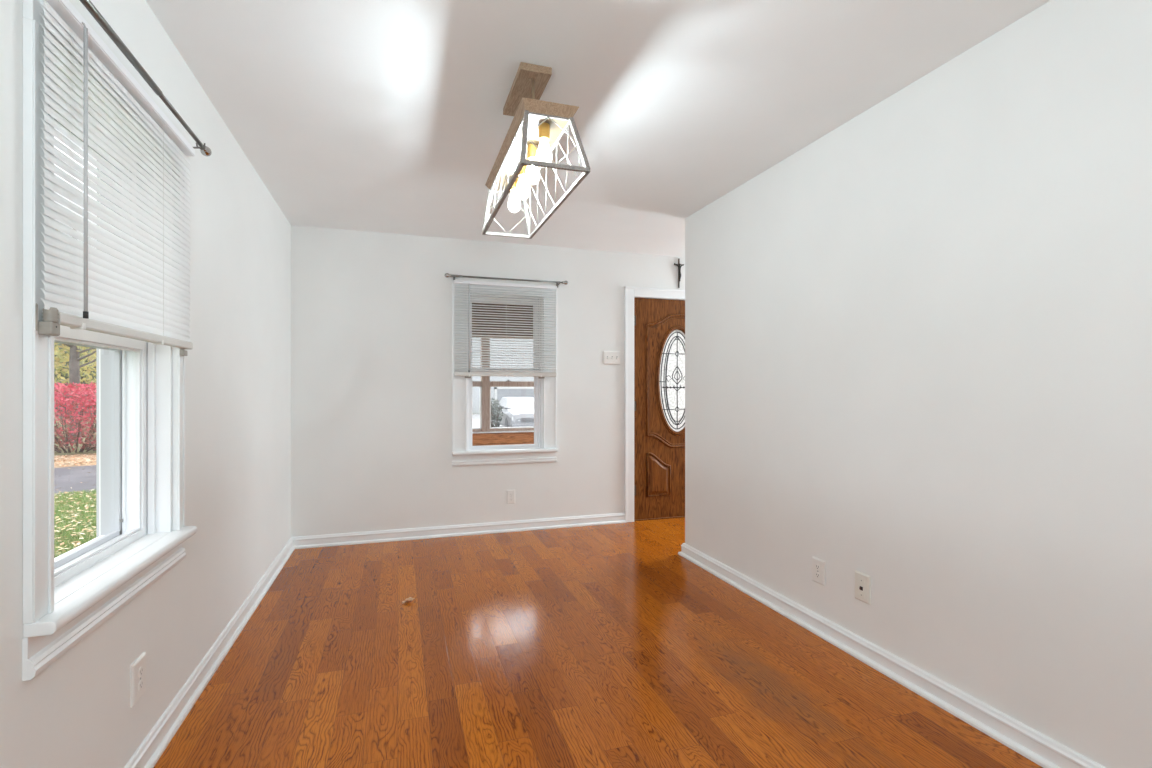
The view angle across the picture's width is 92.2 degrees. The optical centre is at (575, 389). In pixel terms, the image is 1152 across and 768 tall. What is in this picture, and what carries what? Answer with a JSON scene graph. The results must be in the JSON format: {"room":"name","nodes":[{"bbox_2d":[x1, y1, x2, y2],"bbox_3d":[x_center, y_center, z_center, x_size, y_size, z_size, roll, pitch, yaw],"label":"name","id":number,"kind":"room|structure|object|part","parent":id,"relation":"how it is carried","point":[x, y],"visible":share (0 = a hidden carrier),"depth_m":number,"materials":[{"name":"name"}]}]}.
{"room":"empty dining room","nodes":[
{"label":"empty dining room","id":0,"kind":"room"},
{"bbox_2d":[0,0,290,767],"bbox_3d":[-1.157,0.101,0.746,0.214,2.690,7.530,0,0,-18],"label":"wall","id":1,"kind":"structure","parent":0,"point":[76,712],"depth_m":2.15,"materials":[{"name":"white paint"}]},
{"bbox_2d":[22,0,196,680],"bbox_3d":[-1.416,-0.140,1.585,0.308,1.528,0.941,0,0,-18],"label":"window","id":2,"kind":"structure","parent":1,"relation":"in","point":[67,596],"depth_m":1.60,"materials":[{"name":"white paint"}]},
{"bbox_3d":[-1.467,-0.150,1.568,0.016,1.298,0.737,0,0,-18],"label":"storm frame","id":3,"kind":"part","parent":2,"relation":"part of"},
{"bbox_3d":[-1.435,-0.469,1.579,0.030,0.660,0.737,0,0,-18],"label":"sash","id":4,"kind":"part","parent":2,"relation":"part of","materials":[{"name":"white plastic"}]},
{"bbox_3d":[-1.545,-0.144,1.543,0.036,1.520,0.941,0,0,-18],"label":"exterior casing","id":5,"kind":"part","parent":2,"relation":"part of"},
{"bbox_3d":[-1.403,0.165,1.589,0.030,0.674,0.737,0,0,-18],"label":"sash","id":6,"kind":"part","parent":2,"relation":"part of","materials":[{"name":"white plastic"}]},
{"bbox_2d":[35,0,194,355],"bbox_3d":[-1.282,-0.504,1.618,0.052,0.767,0.893,0,0,-18],"label":"mini blind","id":7,"kind":"object","parent":2,"relation":"attached to","point":[86,287],"visible":1,"depth_m":1.46,"materials":[{"name":"white plastic"}]},
{"bbox_3d":[-1.161,-0.166,1.224,0.028,0.034,0.028,0,0,-18],"label":"ribbed knob","id":8,"kind":"part","parent":7,"relation":"part of","materials":[{"name":"grey plastic"}]},
{"bbox_3d":[-1.294,-0.163,1.638,0.024,0.027,0.841,0,0,-18],"label":"rail","id":9,"kind":"part","parent":7,"relation":"part of","materials":[{"name":"white plastic"}]},
{"bbox_3d":[-1.339,-0.518,1.775,0.029,0.693,0.001,0,0,-18],"label":"ladder cord","id":10,"kind":"part","parent":7,"relation":"part of","materials":[{"name":"white fabric"}]},
{"bbox_2d":[130,652,145,707],"bbox_3d":[-1.351,0.893,1.713,0.011,0.126,0.094,0,0,-18],"label":"wall outlet","id":11,"kind":"object","parent":1,"relation":"attached to","point":[138,667],"visible":1,"depth_m":1.70,"materials":[{"name":"white plastic"}]},
{"bbox_2d":[138,667,142,676],"bbox_3d":[-1.347,0.873,1.715,0.002,0.029,0.027,0,0,-18],"label":"receptacle","id":12,"kind":"object","parent":11,"relation":"attached to","point":[140,669],"depth_m":1.71,"materials":[{"name":"white plastic"}]},
{"bbox_2d":[138,680,142,690],"bbox_3d":[-1.347,0.913,1.715,0.002,0.029,0.027,0,0,-18],"label":"receptacle","id":13,"kind":"object","parent":11,"relation":"attached to","point":[140,682],"depth_m":1.71,"materials":[{"name":"white plastic"}]},
{"bbox_2d":[80,0,211,156],"bbox_3d":[-1.279,-0.908,1.611,0.084,0.053,1.105,0,0,-18],"label":"curtain rod","id":14,"kind":"object","parent":1,"relation":"attached to","point":[206,151],"visible":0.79,"depth_m":1.56,"materials":[{"name":"grey metal"}]},
{"bbox_2d":[124,537,294,767],"bbox_3d":[-1.043,1.153,0.788,0.030,0.086,7.140,0,0,-18],"label":"baseboard","id":15,"kind":"structure","parent":1,"relation":"attached to","point":[155,743],"depth_m":2.21,"materials":[{"name":"white paint"}]},
{"bbox_2d":[291,225,684,536],"bbox_3d":[0.659,-0.024,5.187,5.966,2.440,0.190,0,0,-18],"label":"wall","id":16,"kind":"structure","parent":0,"point":[371,312],"depth_m":4.46,"materials":[{"name":"white paint"}]},
{"bbox_2d":[292,513,625,548],"bbox_3d":[0.597,1.153,5.051,5.766,0.086,0.030,0,0,-18],"label":"baseboard","id":17,"kind":"structure","parent":16,"relation":"attached to","point":[300,542],"depth_m":4.53,"materials":[{"name":"white paint"}]},
{"bbox_2d":[452,280,557,465],"bbox_3d":[-0.615,-0.138,4.743,0.889,1.523,0.243,0,0,-18],"label":"window","id":18,"kind":"structure","parent":16,"relation":"in","point":[544,448],"depth_m":4.70,"materials":[{"name":"white paint"}]},
{"bbox_3d":[-0.621,0.165,4.762,0.623,0.674,0.030,0,0,-18],"label":"sash","id":19,"kind":"part","parent":18,"relation":"part of","materials":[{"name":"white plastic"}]},
{"bbox_3d":[-0.631,-0.469,4.793,0.623,0.660,0.030,0,0,-18],"label":"sash","id":20,"kind":"part","parent":18,"relation":"part of","materials":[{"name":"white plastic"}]},
{"bbox_2d":[454,280,556,377],"bbox_3d":[-0.581,-0.495,4.638,0.868,0.793,0.060,0,0,-18],"label":"mini blind","id":21,"kind":"object","parent":18,"relation":"attached to","point":[540,373],"visible":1,"depth_m":4.63,"materials":[{"name":"white plastic"}]},
{"bbox_3d":[-0.581,-0.133,4.639,0.860,0.037,0.024,0,0,-18],"label":"rail","id":22,"kind":"part","parent":21,"relation":"part of","materials":[{"name":"white plastic"}]},
{"bbox_3d":[-0.299,-0.508,4.730,0.001,0.722,0.029,0,0,-18],"label":"ladder cord","id":23,"kind":"part","parent":21,"relation":"part of","materials":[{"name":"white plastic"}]},
{"bbox_2d":[444,273,567,287],"bbox_3d":[-0.571,-0.917,4.646,1.043,0.053,0.084,0,0,-18],"label":"curtain rod","id":24,"kind":"object","parent":16,"relation":"attached to","point":[446,275],"visible":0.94,"depth_m":4.61,"materials":[{"name":"grey metal"}]},
{"bbox_2d":[507,490,514,503],"bbox_3d":[-0.551,0.905,4.692,0.072,0.118,0.011,0,0,-18],"label":"wall outlet","id":25,"kind":"object","parent":16,"relation":"attached to","point":[510,493],"visible":1,"depth_m":4.69,"materials":[{"name":"white plastic"}]},
{"bbox_2d":[603,351,619,364],"bbox_3d":[0.326,-0.289,4.968,0.162,0.119,0.021,0,0,-18],"label":"light switch","id":26,"kind":"object","parent":16,"relation":"attached to","point":[609,357],"visible":1,"depth_m":4.97,"materials":[{"name":"white plastic"}]},
{"bbox_2d":[624,286,684,522],"bbox_3d":[0.967,0.130,5.173,1.105,2.132,0.025,0,0,-18],"label":"trim","id":27,"kind":"structure","parent":16,"relation":"attached to","point":[630,293],"depth_m":5.01,"materials":[{"name":"white paint"}]},
{"bbox_2d":[634,297,684,520],"bbox_3d":[0.943,0.171,5.246,0.949,2.071,0.251,0,0,-18],"label":"door","id":28,"kind":"structure","parent":16,"relation":"in","point":[659,323],"depth_m":5.13,"materials":[{"name":"brown wood"}]},
{"bbox_3d":[0.767,0.783,5.121,0.194,0.348,0.012,0,0,-18],"label":"raised panel","id":29,"kind":"part","parent":28,"relation":"part of","materials":[{"name":"brown wood"}]},
{"bbox_3d":[0.765,0.778,5.127,0.251,0.409,0.020,0,0,-18],"label":"panel moulding","id":30,"kind":"part","parent":28,"relation":"part of","materials":[{"name":"brown wood"}]},
{"bbox_3d":[0.935,1.196,5.270,0.943,0.020,0.180,0,0,-18],"label":"sill","id":31,"kind":"part","parent":28,"relation":"part of","materials":[{"name":"brown wood"}]},
{"bbox_3d":[0.961,-0.083,5.190,0.667,1.252,0.024,0,0,-18],"label":"panel moulding","id":32,"kind":"part","parent":28,"relation":"part of","materials":[{"name":"brown wood"}]},
{"bbox_3d":[0.961,-0.083,5.191,0.617,1.202,0.014,0,0,-18],"label":"panel moulding","id":33,"kind":"part","parent":28,"relation":"part of","materials":[{"name":"brown wood"}]},
{"bbox_3d":[0.956,-0.089,5.187,0.470,1.046,0.022,0,0,-18],"label":"oval moulding","id":34,"kind":"part","parent":28,"relation":"part of","materials":[{"name":"brown wood"}]},
{"bbox_3d":[0.949,-0.089,5.209,0.394,0.970,0.006,0,0,-18],"label":"oval glass","id":35,"kind":"part","parent":28,"relation":"part of","materials":[{"name":"white"}]},
{"bbox_2d":[674,259,683,287],"bbox_3d":[0.965,-1.091,5.167,0.106,0.274,0.033,0,0,-18],"label":"crucifix","id":36,"kind":"object","parent":16,"relation":"attached to","point":[678,264],"visible":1,"depth_m":5.17,"materials":[{"name":"grey metal"}]},
{"bbox_2d":[472,303,532,335],"bbox_3d":[-1.600,-0.876,6.468,2.820,0.455,0.106,0,0,-18],"label":"trim","id":37,"kind":"structure","parent":0,"point":[472,303],"depth_m":6.64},
{"bbox_2d":[472,432,533,445],"bbox_3d":[-1.601,0.906,6.471,2.820,0.780,0.100,0,0,-18],"label":"wall","id":38,"kind":"structure","parent":0,"point":[478,439],"depth_m":6.65,"materials":[{"name":"brown wood"}]},
{"bbox_2d":[472,336,481,431],"bbox_3d":[-1.560,-0.076,6.473,0.904,1.145,0.060,0,0,-18],"label":"window","id":39,"kind":"structure","parent":38,"relation":"in","point":[474,383],"depth_m":6.58,"materials":[{"name":"white paint"}]},
{"bbox_2d":[481,336,489,431],"bbox_3d":[-1.599,-0.076,6.465,2.914,1.145,0.112,0,0,-18],"label":"trim","id":40,"kind":"structure","parent":38,"relation":"attached to","point":[485,380],"depth_m":6.58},
{"bbox_2d":[472,431,533,433],"bbox_3d":[-1.598,0.504,6.464,2.820,0.016,0.155,0,0,-18],"label":"trim","id":41,"kind":"structure","parent":38,"relation":"on","point":[491,431],"depth_m":6.62,"materials":[{"name":"white paint"}]},
{"bbox_2d":[490,336,533,431],"bbox_3d":[-0.670,-0.076,6.760,0.778,1.145,0.060,0,0,-18],"label":"window","id":42,"kind":"structure","parent":38,"relation":"in","point":[508,383],"depth_m":6.69,"materials":[{"name":"white paint"}]},
{"bbox_2d":[154,517,1042,767],"bbox_3d":[1.212,1.196,1.525,4.968,0.001,7.160,0,0,-18],"label":"floor","id":43,"kind":"structure","parent":0,"point":[594,646],"depth_m":2.35,"materials":[{"name":"brown wood"}]},
{"bbox_2d":[402,597,414,602],"bbox_3d":[-0.946,1.185,3.122,0.055,0.021,0.055,0,0,10],"label":"dry leaf","id":44,"kind":"object","parent":43,"relation":"on","point":[409,599],"visible":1,"depth_m":3.13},
{"bbox_2d":[146,0,1050,257],"bbox_3d":[1.682,-1.344,1.661,6.180,0.200,7.530,0,0,-18],"label":"ceiling","id":45,"kind":"structure","parent":0,"point":[382,116],"depth_m":2.30,"materials":[{"name":"white paint"}]},
{"bbox_2d":[482,62,590,238],"bbox_3d":[-0.204,-0.993,2.281,0.242,0.502,0.911,0,0,-18],"label":"pendant light","id":46,"kind":"object","parent":45,"relation":"hanging from","point":[537,126],"visible":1,"depth_m":2.15,"materials":[{"name":"beige metal"}]},
{"bbox_3d":[-0.425,-0.856,2.651,0.051,0.215,0.018,0,0,-31],"label":"corner post","id":47,"kind":"part","parent":46,"relation":"part of","materials":[{"name":"white metal"}]},
{"bbox_2d":[510,178,518,200],"bbox_3d":[-0.281,-0.884,2.520,0.061,0.154,0.061,0,0,-18],"label":"bulb","id":48,"kind":"object","parent":46,"relation":"attached to","point":[515,188],"depth_m":2.51,"materials":[{"name":"white glass"}]},
{"bbox_2d":[518,165,527,186],"bbox_3d":[-0.226,-0.884,2.349,0.061,0.154,0.061,0,0,-18],"label":"bulb","id":49,"kind":"object","parent":46,"relation":"attached to","point":[524,172],"depth_m":2.34,"materials":[{"name":"white glass"}]},
{"bbox_3d":[-0.173,-0.856,1.868,0.019,0.220,0.114,0,0,2],"label":"corner post","id":50,"kind":"part","parent":46,"relation":"part of","materials":[{"name":"grey metal"}]},
{"bbox_3d":[-0.241,-0.856,2.711,0.051,0.215,0.018,0,0,-4],"label":"corner post","id":51,"kind":"part","parent":46,"relation":"part of","materials":[{"name":"white metal"}]},
{"bbox_3d":[-0.214,-0.959,2.313,0.168,0.008,0.789,0,0,-18],"label":"frame","id":52,"kind":"part","parent":46,"relation":"part of","materials":[{"name":"grey metal"}]},
{"bbox_2d":[527,144,537,170],"bbox_3d":[-0.171,-0.884,2.178,0.061,0.154,0.061,0,0,-18],"label":"bulb","id":53,"kind":"object","parent":46,"relation":"attached to","point":[532,152],"depth_m":2.16,"materials":[{"name":"white glass"}]},
{"bbox_3d":[-0.168,-1.103,2.168,0.012,0.229,0.012,0,0,-18],"label":"stem","id":54,"kind":"part","parent":46,"relation":"part of","materials":[{"name":"brown wood"}]},
{"bbox_3d":[-0.199,-0.749,2.266,0.240,0.014,0.878,0,0,-18],"label":"frame","id":55,"kind":"part","parent":46,"relation":"part of","materials":[{"name":"white metal"}]},
{"bbox_2d":[538,123,549,152],"bbox_3d":[-0.116,-0.884,2.006,0.061,0.154,0.061,0,0,-18],"label":"bulb","id":56,"kind":"object","parent":46,"relation":"attached to","point":[543,129],"depth_m":1.99,"materials":[{"name":"white glass"}]},
{"bbox_3d":[0.011,-0.856,1.927,0.019,0.220,0.114,0,0,-38],"label":"corner post","id":57,"kind":"part","parent":46,"relation":"part of","materials":[{"name":"white metal"}]},
{"bbox_2d":[685,0,1151,767],"bbox_3d":[1.778,-0.024,1.140,0.120,2.440,6.080,0,0,-18],"label":"wall","id":58,"kind":"structure","parent":0,"point":[918,339],"depth_m":2.04,"materials":[{"name":"white paint"}]},
{"bbox_2d":[812,556,825,585],"bbox_3d":[1.196,0.894,2.734,0.011,0.120,0.086,0,0,-18],"label":"wall outlet","id":59,"kind":"object","parent":58,"relation":"attached to","point":[818,565],"visible":1,"depth_m":2.73,"materials":[{"name":"white plastic"}]},
{"bbox_2d":[855,570,870,604],"bbox_3d":[1.277,0.882,2.475,0.016,0.126,0.086,0,0,-18],"label":"cable jack","id":60,"kind":"object","parent":58,"relation":"attached to","point":[862,581],"visible":1,"depth_m":2.47,"materials":[{"name":"beige plastic"}]},
{"bbox_2d":[678,543,1105,767],"bbox_3d":[1.773,1.153,1.157,0.192,0.086,6.116,0,0,-18],"label":"baseboard","id":61,"kind":"structure","parent":58,"relation":"attached to","point":[1044,751],"depth_m":2.20,"materials":[{"name":"white paint"}]},
{"label":"outside","id":62,"kind":"structure","parent":0,"visible":0},
{"bbox_2d":[54,465,95,495],"bbox_3d":[-12.939,1.809,8.623,17.000,0.050,4.500,0,0,-43],"label":"driveway","id":63,"kind":"structure","parent":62,"point":[65,479],"depth_m":11.04,"materials":[{"name":"grey asphalt"}]},
{"bbox_2d":[54,468,95,554],"bbox_3d":[-8.084,1.748,8.642,4.592,0.083,10.946,0,0,-43],"label":"fallen leaves","id":64,"kind":"object","parent":63,"relation":"on","point":[75,543],"visible":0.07,"depth_m":7.35,"materials":[{"name":"yellow plant"}]},
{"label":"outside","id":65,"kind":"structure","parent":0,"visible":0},
{"bbox_2d":[472,414,504,427],"bbox_3d":[-1.284,1.815,26.008,10.500,0.062,32.300,0,0,-18],"label":"gravel drive","id":66,"kind":"structure","parent":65,"point":[475,417],"depth_m":31.38,"materials":[{"name":"concrete"}]},
{"bbox_2d":[491,398,503,427],"bbox_3d":[-3.600,1.059,24.064,0.918,1.484,0.925,0,0,-18],"label":"round shrub","id":67,"kind":"object","parent":66,"relation":"on","point":[496,407],"visible":0.72,"depth_m":23.94,"materials":[{"name":"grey plant"}]},
{"bbox_2d":[494,397,533,426],"bbox_3d":[-2.555,1.058,25.389,1.980,1.444,4.500,0,0,-18],"label":"car","id":68,"kind":"object","parent":66,"relation":"on","point":[518,411],"visible":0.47,"depth_m":24.04,"materials":[{"name":"silver metal"}]},
{"bbox_2d":[521,418,533,421],"bbox_3d":[-1.884,1.264,23.304,0.840,0.145,0.080,0,0,-18],"label":"grille","id":69,"kind":"object","parent":68,"relation":"attached to","point":[522,419],"depth_m":23.23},
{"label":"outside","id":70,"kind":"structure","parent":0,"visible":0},
{"bbox_2d":[54,412,95,501],"bbox_3d":[-10.728,2.001,33.315,120.000,0.390,110.000,0,0,-18],"label":"ground","id":71,"kind":"structure","parent":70,"point":[60,425],"depth_m":16.54,"materials":[{"name":"brown plant"}]},
{"bbox_2d":[54,382,95,452],"bbox_3d":[-14.651,0.778,16.271,5.286,2.071,4.029,0,0,-18],"label":"bush","id":72,"kind":"object","parent":71,"relation":"on","point":[84,388],"visible":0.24,"depth_m":15.57,"materials":[{"name":"red plant"}]},
{"bbox_2d":[54,343,95,442],"bbox_3d":[-18.082,-1.989,19.736,3.796,7.631,4.574,0,0,-18],"label":"tree","id":73,"kind":"object","parent":71,"relation":"on","point":[74,359],"visible":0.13,"depth_m":19.15,"materials":[{"name":"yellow plant"}]},
{"bbox_2d":[54,343,95,419],"bbox_3d":[-25.645,-0.538,28.324,4.049,4.687,2.809,0,0,-18],"label":"tree","id":74,"kind":"object","parent":71,"relation":"on","point":[66,352],"visible":0.08,"depth_m":27.76,"materials":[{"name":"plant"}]},
{"bbox_2d":[80,347,95,384],"bbox_3d":[-20.229,-1.691,25.144,4.531,7.032,3.916,0,0,33],"label":"tree","id":75,"kind":"object","parent":71,"relation":"on","point":[84,369],"visible":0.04,"depth_m":24.38,"materials":[{"name":"yellow plant"}]},
{"bbox_2d":[472,338,533,413],"bbox_3d":[-4.598,-2.354,45.270,18.200,8.300,6.200,0,0,-18],"label":"house","id":76,"kind":"structure","parent":71,"relation":"on","point":[497,393],"depth_m":42.31,"materials":[{"name":"white"}]},
{"bbox_3d":[-4.574,0.771,42.588,3.400,2.050,0.080,0,0,-18],"label":"door frame","id":77,"kind":"part","parent":76,"relation":"part of","materials":[{"name":"white"}]},
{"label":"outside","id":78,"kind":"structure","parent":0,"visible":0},
{"bbox_2d":[54,489,95,557],"bbox_3d":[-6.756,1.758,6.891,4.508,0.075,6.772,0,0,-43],"label":"grass","id":79,"kind":"structure","parent":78,"point":[83,498],"depth_m":7.57,"materials":[{"name":"green plant"}]},
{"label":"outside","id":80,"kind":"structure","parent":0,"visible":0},
{"bbox_2d":[54,454,95,467],"bbox_3d":[-15.580,1.815,11.424,17.000,0.050,3.200,0,0,-43],"label":"verge","id":81,"kind":"structure","parent":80,"point":[78,456],"depth_m":13.87,"materials":[{"name":"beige plant"}]},
{"bbox_2d":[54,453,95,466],"bbox_3d":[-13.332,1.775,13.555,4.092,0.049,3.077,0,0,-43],"label":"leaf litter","id":82,"kind":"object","parent":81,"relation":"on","point":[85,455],"visible":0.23,"depth_m":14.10,"materials":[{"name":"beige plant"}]}
]}

